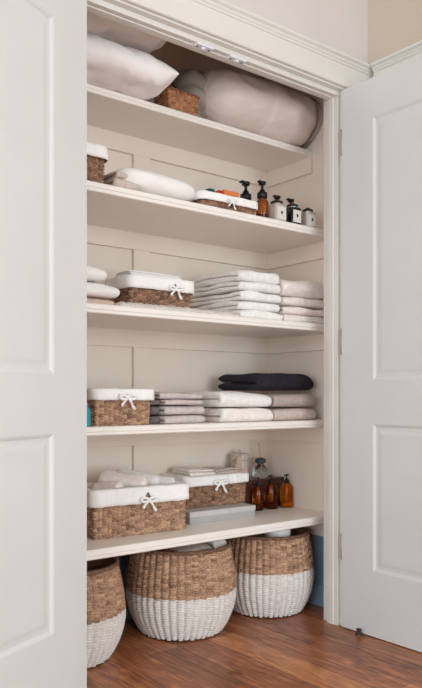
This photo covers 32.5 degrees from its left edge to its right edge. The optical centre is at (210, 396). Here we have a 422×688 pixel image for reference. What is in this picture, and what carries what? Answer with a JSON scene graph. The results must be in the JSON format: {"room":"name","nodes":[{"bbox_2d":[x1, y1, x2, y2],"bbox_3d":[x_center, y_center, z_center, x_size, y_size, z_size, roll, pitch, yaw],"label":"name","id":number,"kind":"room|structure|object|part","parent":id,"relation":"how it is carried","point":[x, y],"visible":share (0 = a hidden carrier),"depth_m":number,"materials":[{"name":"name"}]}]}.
{"room":"linen closet","nodes":[
{"label":"linen closet","id":0,"kind":"room"},
{"bbox_2d":[87,41,267,482],"bbox_3d":[-0.310,-0.530,2.873,1.383,2.048,0.080,0,0,-38],"label":"wall","id":1,"kind":"structure","parent":0,"point":[171,370],"depth_m":2.96,"materials":[{"name":"white paint"}]},
{"bbox_2d":[132,155,149,472],"bbox_3d":[-0.275,-0.234,2.842,0.075,1.419,0.014,0,0,-38],"label":"trim","id":2,"kind":"structure","parent":1,"relation":"attached to","point":[140,259],"depth_m":2.83,"materials":[{"name":"white paint"}]},
{"bbox_2d":[87,83,312,187],"bbox_3d":[-0.198,-0.990,2.731,1.383,0.094,0.282,0,0,-38],"label":"closet shelf","id":3,"kind":"object","parent":1,"relation":"attached to","point":[119,122],"visible":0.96,"depth_m":2.84,"materials":[{"name":"paint"}]},
{"bbox_2d":[87,33,178,100],"bbox_3d":[-0.457,-1.109,2.443,0.585,0.146,0.398,0,0,-36],"label":"bed pillow","id":4,"kind":"object","parent":3,"relation":"on","point":[129,71],"visible":0.35,"depth_m":2.37,"materials":[{"name":"fabric"}]},
{"bbox_2d":[87,12,165,53],"bbox_3d":[-0.441,-1.252,2.431,0.583,0.193,0.408,0,0,-38],"label":"bed pillow","id":5,"kind":"object","parent":4,"relation":"on","point":[123,35],"visible":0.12,"depth_m":2.39,"materials":[{"name":"fabric"}]},
{"bbox_2d":[154,81,199,115],"bbox_3d":[-0.128,-1.104,2.684,0.159,0.136,0.114,0,0,-40],"label":"rattan basket","id":6,"kind":"object","parent":3,"relation":"on","point":[170,97],"visible":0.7,"depth_m":2.64,"materials":[{"name":"brown wicker"}]},
{"bbox_2d":[168,69,321,147],"bbox_3d":[0.126,-1.164,2.924,0.619,0.254,0.358,0,0,-38],"label":"duvet","id":7,"kind":"object","parent":3,"relation":"on","point":[263,107],"visible":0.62,"depth_m":2.79,"materials":[{"name":"fabric"}]},
{"bbox_2d":[87,180,323,269],"bbox_3d":[-0.157,-0.622,2.679,1.383,0.098,0.417,0,0,-38],"label":"closet shelf","id":8,"kind":"object","parent":1,"relation":"attached to","point":[117,217],"visible":0.57,"depth_m":2.78,"materials":[{"name":"paint"}]},
{"bbox_2d":[87,142,107,182],"bbox_3d":[-0.470,-0.736,2.306,0.253,0.132,0.184,0,0,-38],"label":"wicker basket","id":9,"kind":"object","parent":8,"relation":"on","point":[97,155],"visible":0.2,"depth_m":2.29,"materials":[{"name":"brown wicker"}]},
{"bbox_2d":[103,167,194,200],"bbox_3d":[-0.222,-0.716,2.496,0.369,0.090,0.212,0,0,-38],"label":"folded blanket","id":10,"kind":"object","parent":8,"relation":"on","point":[129,178],"visible":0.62,"depth_m":2.39,"materials":[{"name":"white fabric"}]},
{"bbox_2d":[190,190,257,214],"bbox_3d":[0.025,-0.701,2.687,0.282,0.064,0.193,0,0,-38],"label":"wicker basket","id":11,"kind":"object","parent":8,"relation":"on","point":[205,197],"visible":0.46,"depth_m":2.61,"materials":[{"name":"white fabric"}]},
{"bbox_2d":[222,190,238,197],"bbox_3d":[0.064,-0.732,2.695,0.070,0.062,0.040,0,0,-38],"label":"carton","id":12,"kind":"object","parent":11,"relation":"in","point":[225,192],"visible":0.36,"depth_m":2.68,"materials":[{"name":"orange cardboard"}]},
{"bbox_2d":[239,180,250,199],"bbox_3d":[0.139,-0.765,2.884,0.063,0.189,0.070,0,0,-6],"label":"pump bottle","id":13,"kind":"object","parent":8,"relation":"on","point":[246,195],"visible":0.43,"depth_m":2.87,"materials":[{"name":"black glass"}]},
{"bbox_2d":[256,180,268,217],"bbox_3d":[0.191,-0.748,2.763,0.062,0.154,0.049,0,0,-38],"label":"pump bottle","id":14,"kind":"object","parent":8,"relation":"on","point":[263,205],"visible":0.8,"depth_m":2.75,"materials":[{"name":"brown glass"}]},
{"bbox_2d":[269,199,285,220],"bbox_3d":[0.254,-0.716,2.786,0.056,0.089,0.058,0,0,-38],"label":"bottle","id":15,"kind":"object","parent":8,"relation":"on","point":[277,209],"visible":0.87,"depth_m":2.76,"materials":[{"name":"beige ceramic"}]},
{"bbox_2d":[272,195,280,199],"bbox_3d":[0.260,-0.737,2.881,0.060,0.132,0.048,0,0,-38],"label":"pump top","id":16,"kind":"object","parent":15,"relation":"on","point":[278,197],"visible":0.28,"depth_m":2.87,"materials":[{"name":"black plastic"}]},
{"bbox_2d":[286,203,300,224],"bbox_3d":[0.320,-0.716,2.834,0.052,0.089,0.054,0,0,-38],"label":"bottle","id":17,"kind":"object","parent":8,"relation":"on","point":[293,213],"visible":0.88,"depth_m":2.81,"materials":[{"name":"black glass"}]},
{"bbox_2d":[301,208,315,227],"bbox_3d":[0.386,-0.713,2.884,0.050,0.083,0.052,0,0,-38],"label":"bottle","id":18,"kind":"object","parent":8,"relation":"on","point":[308,218],"visible":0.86,"depth_m":2.87,"materials":[{"name":"beige ceramic"}]},
{"bbox_2d":[87,303,323,353],"bbox_3d":[-0.157,-0.243,2.679,1.383,0.098,0.417,0,0,-38],"label":"closet shelf","id":19,"kind":"object","parent":1,"relation":"attached to","point":[107,325],"visible":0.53,"depth_m":2.81,"materials":[{"name":"paint"}]},
{"bbox_2d":[87,298,113,304],"bbox_3d":[-0.504,-0.308,2.369,0.296,0.032,0.248,0,0,-38],"label":"folded towel","id":20,"kind":"object","parent":19,"relation":"on","point":[89,300],"visible":0.07,"depth_m":2.33,"materials":[{"name":"beige fabric"}]},
{"bbox_2d":[87,282,119,299],"bbox_3d":[-0.487,-0.353,2.369,0.303,0.056,0.246,0,0,-38],"label":"folded towel","id":21,"kind":"object","parent":20,"relation":"on","point":[94,290],"visible":0.2,"depth_m":2.34,"materials":[{"name":"white fabric"}]},
{"bbox_2d":[87,265,106,282],"bbox_3d":[-0.505,-0.410,2.355,0.267,0.059,0.224,0,0,-38],"label":"folded towel","id":22,"kind":"object","parent":21,"relation":"on","point":[94,274],"visible":0.12,"depth_m":2.33,"materials":[{"name":"white fabric"}]},
{"bbox_2d":[114,301,238,315],"bbox_3d":[-0.193,-0.306,2.619,0.512,0.028,0.345,0,0,-38],"label":"cloth","id":23,"kind":"object","parent":19,"relation":"on","point":[186,309],"visible":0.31,"depth_m":2.48,"materials":[{"name":"white fabric"}]},
{"bbox_2d":[105,274,193,306],"bbox_3d":[-0.215,-0.369,2.590,0.297,0.102,0.195,0,0,-38],"label":"wicker basket","id":24,"kind":"object","parent":23,"relation":"on","point":[133,288],"visible":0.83,"depth_m":2.51,"materials":[{"name":"brown wicker"}]},
{"bbox_2d":[116,270,181,279],"bbox_3d":[-0.221,-0.431,2.597,0.221,0.022,0.101,0,0,-38],"label":"folded cloth","id":25,"kind":"object","parent":24,"relation":"on","point":[126,271],"visible":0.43,"depth_m":2.55,"materials":[{"name":"white fabric"}]},
{"bbox_2d":[226,310,282,319],"bbox_3d":[0.095,-0.312,2.851,0.218,0.040,0.330,0,0,-38],"label":"folded towel","id":26,"kind":"object","parent":19,"relation":"on","point":[242,313],"visible":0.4,"depth_m":2.71,"materials":[{"name":"white fabric"}]},
{"bbox_2d":[193,301,279,312],"bbox_3d":[0.087,-0.348,2.865,0.210,0.041,0.332,0,0,-38],"label":"folded towel","id":27,"kind":"object","parent":26,"relation":"on","point":[225,305],"visible":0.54,"depth_m":2.74,"materials":[{"name":"white fabric"}]},
{"bbox_2d":[190,290,281,306],"bbox_3d":[0.094,-0.384,2.865,0.215,0.039,0.329,0,0,-38],"label":"folded towel","id":28,"kind":"object","parent":27,"relation":"on","point":[246,295],"visible":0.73,"depth_m":2.76,"materials":[{"name":"white fabric"}]},
{"bbox_2d":[190,282,280,297],"bbox_3d":[0.091,-0.419,2.853,0.212,0.038,0.332,0,0,-38],"label":"folded towel","id":29,"kind":"object","parent":28,"relation":"on","point":[228,287],"visible":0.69,"depth_m":2.75,"materials":[{"name":"white fabric"}]},
{"bbox_2d":[191,270,279,288],"bbox_3d":[0.091,-0.462,2.863,0.216,0.052,0.328,0,0,-38],"label":"folded towel","id":30,"kind":"object","parent":29,"relation":"on","point":[209,280],"visible":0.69,"depth_m":2.76,"materials":[{"name":"white fabric"}]},
{"bbox_2d":[280,314,323,323],"bbox_3d":[0.280,-0.311,3.006,0.243,0.039,0.325,0,0,-38],"label":"folded towel","id":31,"kind":"object","parent":19,"relation":"on","point":[286,317],"visible":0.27,"depth_m":2.87,"materials":[{"name":"white fabric"}]},
{"bbox_2d":[276,307,323,316],"bbox_3d":[0.282,-0.345,3.011,0.238,0.037,0.327,0,0,-38],"label":"folded towel","id":32,"kind":"object","parent":31,"relation":"on","point":[300,311],"visible":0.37,"depth_m":2.88,"materials":[{"name":"beige fabric"}]},
{"bbox_2d":[276,297,323,309],"bbox_3d":[0.277,-0.382,3.014,0.244,0.037,0.326,0,0,-38],"label":"folded towel","id":33,"kind":"object","parent":32,"relation":"on","point":[312,304],"visible":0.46,"depth_m":2.89,"materials":[{"name":"beige fabric"}]},
{"bbox_2d":[274,280,323,299],"bbox_3d":[0.285,-0.439,2.997,0.241,0.080,0.304,0,0,-38],"label":"folded towel","id":34,"kind":"object","parent":33,"relation":"on","point":[300,289],"visible":0.5,"depth_m":2.88,"materials":[{"name":"beige fabric"}]},
{"bbox_2d":[87,419,323,447],"bbox_3d":[-0.157,0.141,2.679,1.383,0.096,0.417,0,0,-38],"label":"closet shelf","id":35,"kind":"object","parent":1,"relation":"attached to","point":[291,430],"visible":0.57,"depth_m":2.80,"materials":[{"name":"paint"}]},
{"bbox_2d":[87,403,90,426],"bbox_3d":[-0.396,0.054,2.262,0.040,0.077,0.040,0,0,-38],"label":"bottle","id":36,"kind":"object","parent":35,"relation":"on","point":[88,409],"visible":0.26,"depth_m":2.25,"materials":[{"name":"plastic"}]},
{"bbox_2d":[87,388,153,425],"bbox_3d":[-0.333,0.032,2.432,0.247,0.124,0.214,0,0,-38],"label":"wicker basket","id":37,"kind":"object","parent":35,"relation":"on","point":[108,406],"visible":0.78,"depth_m":2.35,"materials":[{"name":"brown wicker"}]},
{"bbox_2d":[149,414,204,423],"bbox_3d":[-0.182,0.077,2.606,0.215,0.032,0.256,0,0,-38],"label":"folded cloth","id":38,"kind":"object","parent":35,"relation":"on","point":[182,418],"visible":0.6,"depth_m":2.51,"materials":[{"name":"grey fabric"}]},
{"bbox_2d":[150,405,204,414],"bbox_3d":[-0.181,0.043,2.605,0.215,0.035,0.256,0,0,-38],"label":"folded cloth","id":39,"kind":"object","parent":38,"relation":"on","point":[154,409],"visible":0.56,"depth_m":2.51,"materials":[{"name":"grey fabric"}]},
{"bbox_2d":[150,399,202,404],"bbox_3d":[-0.188,0.017,2.603,0.203,0.021,0.264,0,0,-38],"label":"folded cloth","id":40,"kind":"object","parent":39,"relation":"on","point":[155,401],"visible":0.7,"depth_m":2.50,"materials":[{"name":"grey fabric"}]},
{"bbox_2d":[154,392,202,398],"bbox_3d":[-0.173,-0.006,2.626,0.184,0.027,0.238,0,0,-38],"label":"folded cloth","id":41,"kind":"object","parent":40,"relation":"on","point":[157,395],"visible":0.74,"depth_m":2.52,"materials":[{"name":"grey fabric"}]},
{"bbox_2d":[191,407,272,421],"bbox_3d":[0.052,0.064,2.814,0.262,0.058,0.306,0,0,-38],"label":"folded towel","id":42,"kind":"object","parent":35,"relation":"on","point":[211,414],"visible":0.8,"depth_m":2.69,"materials":[{"name":"white fabric"}]},
{"bbox_2d":[179,391,271,406],"bbox_3d":[0.048,0.007,2.813,0.262,0.060,0.304,0,0,-38],"label":"folded towel","id":43,"kind":"object","parent":42,"relation":"on","point":[218,398],"visible":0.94,"depth_m":2.69,"materials":[{"name":"white fabric"}]},
{"bbox_2d":[258,407,316,420],"bbox_3d":[0.250,0.066,2.983,0.243,0.054,0.297,0,0,-38],"label":"folded towel","id":44,"kind":"object","parent":35,"relation":"on","point":[279,413],"visible":0.58,"depth_m":2.87,"materials":[{"name":"beige fabric"}]},
{"bbox_2d":[262,393,314,406],"bbox_3d":[0.249,0.012,2.986,0.236,0.054,0.298,0,0,-38],"label":"folded towel","id":45,"kind":"object","parent":44,"relation":"on","point":[292,399],"visible":0.62,"depth_m":2.87,"materials":[{"name":"beige fabric"}]},
{"bbox_2d":[218,373,313,390],"bbox_3d":[0.229,-0.062,2.974,0.304,0.071,0.264,0,0,-38],"label":"folded blanket","id":46,"kind":"object","parent":45,"relation":"on","point":[251,381],"visible":1,"depth_m":2.88,"materials":[{"name":"black fabric"}]},
{"bbox_2d":[116,534,323,598],"bbox_3d":[-0.133,0.680,2.649,1.543,0.372,0.652,0,0,-38],"label":"wall","id":47,"kind":"structure","parent":0,"point":[317,542],"depth_m":3.02,"materials":[{"name":"blue paint"}]},
{"bbox_2d":[125,599,133,620],"bbox_3d":[-0.287,0.824,2.832,1.369,0.085,0.014,0,0,-38],"label":"baseboard","id":48,"kind":"structure","parent":47,"relation":"attached to","point":[128,615],"depth_m":2.79,"materials":[{"name":"blue paint"}]},
{"bbox_2d":[87,506,323,560],"bbox_3d":[-0.157,0.526,2.679,1.383,0.100,0.417,0,0,-38],"label":"closet shelf","id":49,"kind":"object","parent":47,"relation":"attached to","point":[267,520],"visible":0.52,"depth_m":2.58,"materials":[{"name":"paint"}]},
{"bbox_2d":[87,481,188,539],"bbox_3d":[-0.291,0.391,2.580,0.401,0.172,0.246,0,0,-34],"label":"wicker basket","id":50,"kind":"object","parent":49,"relation":"on","point":[134,510],"visible":0.71,"depth_m":2.48,"materials":[{"name":"brown wicker"}]},
{"bbox_2d":[92,481,123,488],"bbox_3d":[-0.357,0.323,2.506,0.111,0.066,0.060,0,0,24],"label":"rolled towel","id":51,"kind":"object","parent":50,"relation":"in","point":[109,484],"visible":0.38,"depth_m":2.49,"materials":[{"name":"beige fabric"}]},
{"bbox_2d":[98,470,147,486],"bbox_3d":[-0.312,0.303,2.568,0.178,0.087,0.069,0,0,7],"label":"rolled towel","id":52,"kind":"object","parent":50,"relation":"in","point":[127,479],"visible":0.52,"depth_m":2.54,"materials":[{"name":"white fabric"}]},
{"bbox_2d":[116,468,160,484],"bbox_3d":[-0.268,0.301,2.633,0.169,0.080,0.064,0,0,10],"label":"rolled towel","id":53,"kind":"object","parent":50,"relation":"in","point":[153,479],"visible":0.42,"depth_m":2.61,"materials":[{"name":"white fabric"}]},
{"bbox_2d":[155,474,174,483],"bbox_3d":[-0.201,0.316,2.672,0.140,0.072,0.058,0,0,12],"label":"rolled towel","id":54,"kind":"object","parent":50,"relation":"in","point":[164,479],"visible":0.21,"depth_m":2.65,"materials":[{"name":"white fabric"}]},
{"bbox_2d":[185,503,255,524],"bbox_3d":[-0.018,0.453,2.877,0.318,0.046,0.228,0,0,-36],"label":"storage box","id":55,"kind":"object","parent":49,"relation":"on","point":[199,515],"visible":0.59,"depth_m":2.79,"materials":[{"name":"grey cardboard"}]},
{"bbox_2d":[161,471,248,508],"bbox_3d":[-0.021,0.366,2.921,0.334,0.128,0.211,0,0,-37],"label":"wicker basket","id":56,"kind":"object","parent":55,"relation":"on","point":[224,488],"visible":0.66,"depth_m":2.85,"materials":[{"name":"brown wicker"}]},
{"bbox_2d":[172,466,215,475],"bbox_3d":[-0.069,0.296,2.881,0.127,0.034,0.133,0,0,-38],"label":"folded cloth","id":57,"kind":"object","parent":56,"relation":"in","point":[187,471],"visible":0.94,"depth_m":2.85,"materials":[{"name":"white fabric"}]},
{"bbox_2d":[202,467,238,473],"bbox_3d":[0.031,0.301,2.967,0.117,0.024,0.123,0,0,-38],"label":"folded cloth","id":58,"kind":"object","parent":56,"relation":"in","point":[218,470],"visible":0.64,"depth_m":2.93,"materials":[{"name":"beige fabric"}]},
{"bbox_3d":[-0.018,0.440,2.877,0.318,0.020,0.228,0,0,-36],"label":"box lid","id":59,"kind":"part","parent":55,"relation":"part of","materials":[{"name":"grey cardboard"}]},
{"bbox_2d":[252,477,263,510],"bbox_3d":[0.198,0.406,3.043,0.047,0.139,0.047,0,0,-38],"label":"pump bottle","id":60,"kind":"object","parent":49,"relation":"on","point":[257,493],"visible":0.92,"depth_m":3.02,"materials":[{"name":"brown glass"}]},
{"bbox_2d":[242,475,283,505],"bbox_3d":[0.187,0.413,3.140,0.259,0.125,0.104,0,0,-38],"label":"lidded box","id":61,"kind":"object","parent":49,"relation":"on","point":[278,481],"visible":0.29,"depth_m":3.10,"materials":[{"name":"brown paint"}]},
{"bbox_2d":[230,449,248,472],"bbox_3d":[0.112,0.287,3.086,0.110,0.126,0.086,0,0,-38],"label":"lidded jar","id":62,"kind":"object","parent":61,"relation":"on","point":[239,460],"visible":0.78,"depth_m":3.06,"materials":[{"name":"glass"}]},
{"bbox_2d":[253,442,267,477],"bbox_3d":[0.215,0.273,3.152,0.069,0.155,0.069,0,0,-38],"label":"reed diffuser","id":63,"kind":"object","parent":61,"relation":"on","point":[260,470],"visible":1,"depth_m":3.13,"materials":[{"name":"clear glass"}]},
{"bbox_2d":[253,464,267,477],"bbox_3d":[0.215,0.319,3.152,0.069,0.064,0.069,0,0,-38],"label":"glass bottle","id":64,"kind":"object","parent":63,"relation":"attached to","point":[260,470],"depth_m":3.13,"materials":[{"name":"clear glass"}]},
{"bbox_3d":[0.187,0.361,3.140,0.259,0.020,0.104,0,0,-38],"label":"box lid","id":65,"kind":"part","parent":61,"relation":"part of","materials":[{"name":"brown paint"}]},
{"bbox_2d":[264,475,277,508],"bbox_3d":[0.257,0.404,3.092,0.057,0.143,0.057,0,0,-38],"label":"pump bottle","id":66,"kind":"object","parent":49,"relation":"on","point":[270,490],"visible":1,"depth_m":3.07,"materials":[{"name":"brown glass"}]},
{"bbox_2d":[280,474,292,507],"bbox_3d":[0.327,0.405,3.132,0.055,0.142,0.055,0,0,-38],"label":"pump bottle","id":67,"kind":"object","parent":49,"relation":"on","point":[286,489],"visible":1,"depth_m":3.11,"materials":[{"name":"brown glass"}]},
{"bbox_2d":[307,583,323,606],"bbox_3d":[0.397,0.825,3.080,0.020,0.087,0.472,0,0,-38],"label":"baseboard","id":68,"kind":"structure","parent":47,"relation":"attached to","point":[316,597],"depth_m":3.01,"materials":[{"name":"blue paint"}]},
{"bbox_2d":[121,0,373,88],"bbox_3d":[-1.224,-0.509,1.411,4.628,2.750,0.140,0,0,-38],"label":"wall","id":69,"kind":"structure","parent":0,"point":[225,21],"depth_m":2.55,"materials":[{"name":"white paint"}]},
{"bbox_2d":[0,0,86,687],"bbox_3d":[-0.489,-0.144,1.819,0.046,2.012,0.540,0,0,26],"label":"door","id":70,"kind":"structure","parent":69,"relation":"in","point":[43,43],"depth_m":1.88,"materials":[{"name":"white paint"}]},
{"bbox_3d":[-0.492,-0.535,1.800,0.035,0.948,0.274,0,0,26],"label":"panel","id":71,"kind":"part","parent":70,"relation":"part of","materials":[{"name":"white paint"}]},
{"bbox_3d":[-0.492,0.362,1.800,0.035,0.531,0.274,0,0,26],"label":"panel","id":72,"kind":"part","parent":70,"relation":"part of","materials":[{"name":"white paint"}]},
{"bbox_2d":[192,41,213,52],"bbox_3d":[-0.025,-1.135,2.352,0.068,0.014,0.028,0,0,-38],"label":"door catch","id":73,"kind":"object","parent":69,"relation":"in","point":[203,47],"depth_m":2.35,"materials":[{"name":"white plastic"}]},
{"bbox_2d":[87,0,343,99],"bbox_3d":[0.040,-1.147,2.427,1.100,0.022,0.057,0,0,-38],"label":"trim","id":74,"kind":"structure","parent":69,"relation":"attached to","point":[101,8],"depth_m":2.35,"materials":[{"name":"white paint"}]},
{"bbox_2d":[226,54,245,64],"bbox_3d":[0.084,-1.135,2.439,0.068,0.014,0.028,0,0,-38],"label":"door catch","id":75,"kind":"object","parent":69,"relation":"in","point":[233,58],"depth_m":2.43,"materials":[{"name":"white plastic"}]},
{"bbox_2d":[324,89,344,625],"bbox_3d":[0.465,-0.137,2.763,0.016,2.006,0.057,0,0,-38],"label":"trim","id":76,"kind":"structure","parent":69,"relation":"attached to","point":[333,105],"depth_m":2.75,"materials":[{"name":"white paint"}]},
{"bbox_2d":[340,56,421,651],"bbox_3d":[0.667,-0.144,2.522,0.038,2.012,0.544,0,0,-38],"label":"door","id":77,"kind":"structure","parent":69,"relation":"in","point":[381,132],"depth_m":2.57,"materials":[{"name":"white paint"}]},
{"bbox_3d":[0.680,-0.535,2.508,0.035,0.948,0.274,0,0,-38],"label":"panel","id":78,"kind":"part","parent":77,"relation":"part of","materials":[{"name":"white paint"}]},
{"bbox_3d":[0.680,0.362,2.508,0.035,0.531,0.274,0,0,-38],"label":"panel","id":79,"kind":"part","parent":77,"relation":"part of","materials":[{"name":"white paint"}]},
{"bbox_2d":[87,602,421,687],"bbox_3d":[0.647,0.896,-0.717,4.928,0.060,7.200,0,0,-38],"label":"floor","id":80,"kind":"structure","parent":0,"point":[302,649],"depth_m":2.39,"materials":[{"name":"brown wood"}]},
{"bbox_2d":[87,557,125,667],"bbox_3d":[-0.489,0.706,2.412,0.409,0.318,0.409,0,0,11],"label":"round basket","id":81,"kind":"object","parent":80,"relation":"on","point":[106,608],"visible":0.34,"depth_m":2.30,"materials":[{"name":"brown wicker"}]},
{"bbox_2d":[126,539,236,640],"bbox_3d":[-0.111,0.703,2.707,0.414,0.324,0.413,0,0,34],"label":"round basket","id":82,"kind":"object","parent":80,"relation":"on","point":[191,595],"visible":0.84,"depth_m":2.54,"materials":[{"name":"brown wicker"}]},
{"bbox_2d":[162,543,211,551],"bbox_3d":[-0.091,0.557,2.663,0.142,0.048,0.163,0,0,-32],"label":"folded cloth","id":83,"kind":"object","parent":82,"relation":"in","point":[200,546],"visible":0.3,"depth_m":2.62,"materials":[{"name":"grey fabric"}]},
{"bbox_2d":[205,540,226,548],"bbox_3d":[0.004,0.551,2.727,0.063,0.045,0.128,0,0,-34],"label":"folded cloth","id":84,"kind":"object","parent":82,"relation":"in","point":[219,543],"visible":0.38,"depth_m":2.68,"materials":[{"name":"white fabric"}]},
{"bbox_2d":[229,527,314,617],"bbox_3d":[0.229,0.704,2.968,0.388,0.322,0.387,0,0,-32],"label":"round basket","id":85,"kind":"object","parent":80,"relation":"on","point":[274,576],"visible":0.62,"depth_m":2.81,"materials":[{"name":"white wicker"}]},
{"bbox_2d":[265,529,290,536],"bbox_3d":[0.268,0.578,2.913,0.104,0.112,0.104,0,0,-38],"label":"paper roll","id":86,"kind":"object","parent":85,"relation":"in","point":[283,533],"visible":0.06,"depth_m":2.87,"materials":[{"name":"white paper"}]},
{"bbox_2d":[355,628,361,636],"bbox_3d":[0.537,0.854,2.629,0.026,0.025,0.026,0,0,-38],"label":"door stop","id":87,"kind":"object","parent":80,"relation":"on","point":[358,633],"visible":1,"depth_m":2.62,"materials":[{"name":"black metal"}]},
{"bbox_2d":[268,0,421,511],"bbox_3d":[2.439,-0.509,0.603,0.120,2.750,7.052,0,0,-38],"label":"wall","id":88,"kind":"structure","parent":0,"point":[303,461],"depth_m":3.04,"materials":[{"name":"white paint"}]},
{"bbox_2d":[371,40,421,76],"bbox_3d":[0.997,-1.218,2.300,0.040,0.108,1.204,0,0,-38],"label":"trim","id":89,"kind":"structure","parent":88,"relation":"attached to","point":[413,51],"depth_m":2.68,"materials":[{"name":"white paint"}]}
]}

